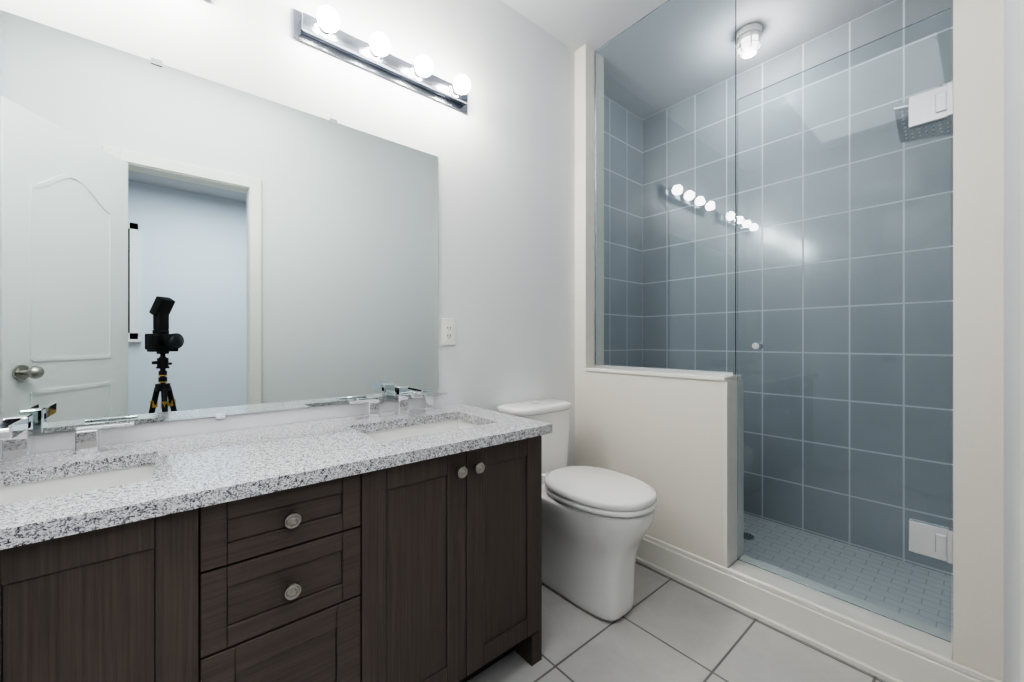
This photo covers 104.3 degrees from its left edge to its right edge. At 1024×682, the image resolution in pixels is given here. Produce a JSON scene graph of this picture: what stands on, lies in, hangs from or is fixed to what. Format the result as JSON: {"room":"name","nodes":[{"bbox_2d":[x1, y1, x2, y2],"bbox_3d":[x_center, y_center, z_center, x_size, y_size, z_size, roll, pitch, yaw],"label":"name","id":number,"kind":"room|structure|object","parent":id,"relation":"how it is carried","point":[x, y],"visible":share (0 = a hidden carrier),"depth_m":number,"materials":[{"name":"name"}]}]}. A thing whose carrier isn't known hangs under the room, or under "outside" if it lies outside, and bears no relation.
{"room":"bathroom","nodes":[
{"label":"bathroom","id":0,"kind":"room"},
{"bbox_2d":[0,0,574,465],"bbox_3d":[-0.635,-0.290,1.523,2.505,2.740,0.110,0,0,-40],"label":"wall","id":1,"kind":"structure","parent":0,"point":[504,148],"depth_m":1.79,"materials":[{"name":"paint"}]},
{"bbox_2d":[0,10,437,433],"bbox_3d":[-0.883,-0.280,1.235,1.475,1.036,0.009,0,0,-40],"label":"mirror","id":2,"kind":"object","parent":1,"relation":"attached to","point":[176,244],"depth_m":1.18,"materials":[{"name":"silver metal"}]},
{"bbox_2d":[293,5,470,113],"bbox_3d":[-0.433,-1.080,1.531,0.705,0.100,0.134,0,0,-40],"label":"sconce","id":3,"kind":"object","parent":1,"relation":"attached to","point":[322,31],"depth_m":1.49,"materials":[{"name":"silver metal"}]},
{"bbox_2d":[441,318,455,344],"bbox_3d":[-0.277,-0.040,1.745,0.072,0.116,0.008,0,0,-40],"label":"electrical outlet","id":4,"kind":"object","parent":1,"relation":"attached to","point":[448,331],"depth_m":1.74,"materials":[{"name":"white plastic"}]},
{"bbox_2d":[575,44,737,567],"bbox_3d":[0.643,-0.290,2.081,0.170,2.740,0.958,0,0,-40],"label":"wall","id":5,"kind":"structure","parent":0,"point":[663,437],"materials":[{"name":"paint"}]},
{"bbox_2d":[585,367,736,380],"bbox_3d":[0.715,0.159,1.995,0.186,0.018,0.742,0,0,-40],"label":"sill","id":6,"kind":"structure","parent":5,"relation":"on","point":[671,374],"depth_m":1.86,"materials":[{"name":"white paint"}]},
{"bbox_2d":[594,0,952,642],"bbox_3d":[0.919,-0.364,1.752,0.070,2.588,1.376,0,0,-40],"label":"glass","id":7,"kind":"object","parent":6,"relation":"on","point":[844,327],"depth_m":1.51,"materials":[{"name":"clear glass"}]},
{"bbox_2d":[724,380,736,567],"bbox_3d":[0.955,0.554,1.710,0.178,0.772,0.012,0,0,-40],"label":"wall","id":8,"kind":"structure","parent":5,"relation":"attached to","point":[730,472],"depth_m":1.67,"materials":[{"name":"white paint"}]},
{"bbox_2d":[635,534,1001,681],"bbox_3d":[0.847,1.010,1.683,0.028,0.140,1.550,0,0,-40],"label":"baseboard","id":9,"kind":"structure","parent":5,"relation":"attached to","point":[878,654],"depth_m":1.42,"materials":[{"name":"white paint"}]},
{"bbox_2d":[502,0,893,75],"bbox_3d":[0.252,-1.710,1.276,3.546,0.100,1.910,0,0,-40],"label":"ceiling","id":10,"kind":"structure","parent":0,"point":[595,25],"depth_m":2.04,"materials":[{"name":"paint"}]},
{"bbox_2d":[736,23,762,58],"bbox_3d":[1.273,-1.596,2.139,0.124,0.126,0.124,0,0,-40],"label":"light","id":11,"kind":"object","parent":10,"relation":"attached to","point":[748,37],"depth_m":2.11,"materials":[{"name":"white glass"}]},
{"bbox_2d":[467,561,952,681],"bbox_3d":[0.245,1.120,1.198,3.436,0.120,1.800,0,0,-40],"label":"floor","id":12,"kind":"structure","parent":0,"point":[666,629],"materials":[{"name":"tile"}]},
{"bbox_2d":[0,410,552,681],"bbox_3d":[-0.649,0.694,1.059,1.524,0.770,0.578,0,0,-40],"label":"bathroom vanity","id":13,"kind":"object","parent":12,"relation":"on","point":[401,543],"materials":[{"name":"brown wood"}]},
{"bbox_2d":[0,403,551,537],"bbox_3d":[-0.650,0.294,1.060,1.568,0.030,0.578,0,0,-40],"label":"countertop","id":14,"kind":"structure","parent":13,"relation":"on","point":[191,468],"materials":[{"name":"grey stone"}]},
{"bbox_2d":[0,414,134,465],"bbox_3d":[-1.113,0.227,0.883,0.395,0.104,0.156,0,0,-40],"label":"faucet","id":15,"kind":"object","parent":14,"relation":"on","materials":[{"name":"silver metal"}]},
{"bbox_2d":[0,454,155,501],"bbox_3d":[-0.985,0.382,0.760,0.486,0.170,0.306,0,0,-40],"label":"sink","id":16,"kind":"object","parent":14,"relation":"in","point":[33,483],"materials":[{"name":"white ceramic"}]},
{"bbox_2d":[348,386,447,417],"bbox_3d":[-0.388,0.227,1.490,0.394,0.104,0.156,0,0,-40],"label":"faucet","id":17,"kind":"object","parent":14,"relation":"on","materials":[{"name":"silver metal"}]},
{"bbox_2d":[356,414,479,441],"bbox_3d":[-0.291,0.382,1.342,0.456,0.170,0.306,0,0,-40],"label":"sink","id":18,"kind":"object","parent":14,"relation":"in","point":[382,430],"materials":[{"name":"white ceramic"}]},
{"bbox_2d":[497,399,656,620],"bbox_3d":[0.279,0.688,1.744,0.384,0.783,0.718,0,0,-40],"label":"toilet","id":19,"kind":"object","parent":12,"relation":"on","point":[597,522],"depth_m":1.57,"materials":[{"name":"white ceramic"}]},
{"bbox_2d":[728,560,952,660],"bbox_3d":[1.160,1.010,1.465,0.170,0.140,0.627,0,0,-40],"label":"shower curb","id":20,"kind":"object","parent":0,"point":[921,639],"depth_m":1.38,"materials":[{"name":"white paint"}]},
{"bbox_2d":[736,0,952,575],"bbox_3d":[1.568,-0.290,2.380,0.110,2.740,1.690,0,0,-40],"label":"wall","id":21,"kind":"structure","parent":0,"point":[885,20],"depth_m":2.06,"materials":[{"name":"tile"}]},
{"bbox_2d":[953,0,1002,681],"bbox_3d":[1.391,-0.290,1.189,0.170,2.740,0.093,0,0,-40],"label":"wall","id":22,"kind":"structure","parent":0,"point":[977,335],"depth_m":1.13,"materials":[{"name":"paint"}]},
{"bbox_2d":[1003,0,1019,681],"bbox_3d":[0.930,-0.290,0.669,1.545,2.740,0.110,0,0,-40],"label":"wall","id":23,"kind":"structure","parent":0,"point":[1011,340],"depth_m":0.75,"materials":[{"name":"paint"}]},
{"bbox_3d":[0.097,-1.330,-0.030,0.630,0.660,0.110,0,0,-40],"label":"wall","id":24,"kind":"structure","parent":0,"visible":0},
{"bbox_2d":[1020,0,1023,681],"bbox_3d":[0.056,0.015,0.018,0.730,2.130,0.016,0,0,-40],"label":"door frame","id":25,"kind":"structure","parent":24,"relation":"attached to","point":[1021,340],"depth_m":0.24,"materials":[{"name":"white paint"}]},
{"bbox_3d":[1.855,-0.290,1.446,0.871,2.740,0.110,0,0,-40],"label":"wall","id":26,"kind":"structure","parent":0,"visible":0},
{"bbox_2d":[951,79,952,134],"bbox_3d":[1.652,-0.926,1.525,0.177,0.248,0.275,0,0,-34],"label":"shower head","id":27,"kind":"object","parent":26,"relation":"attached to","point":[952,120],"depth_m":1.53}
]}

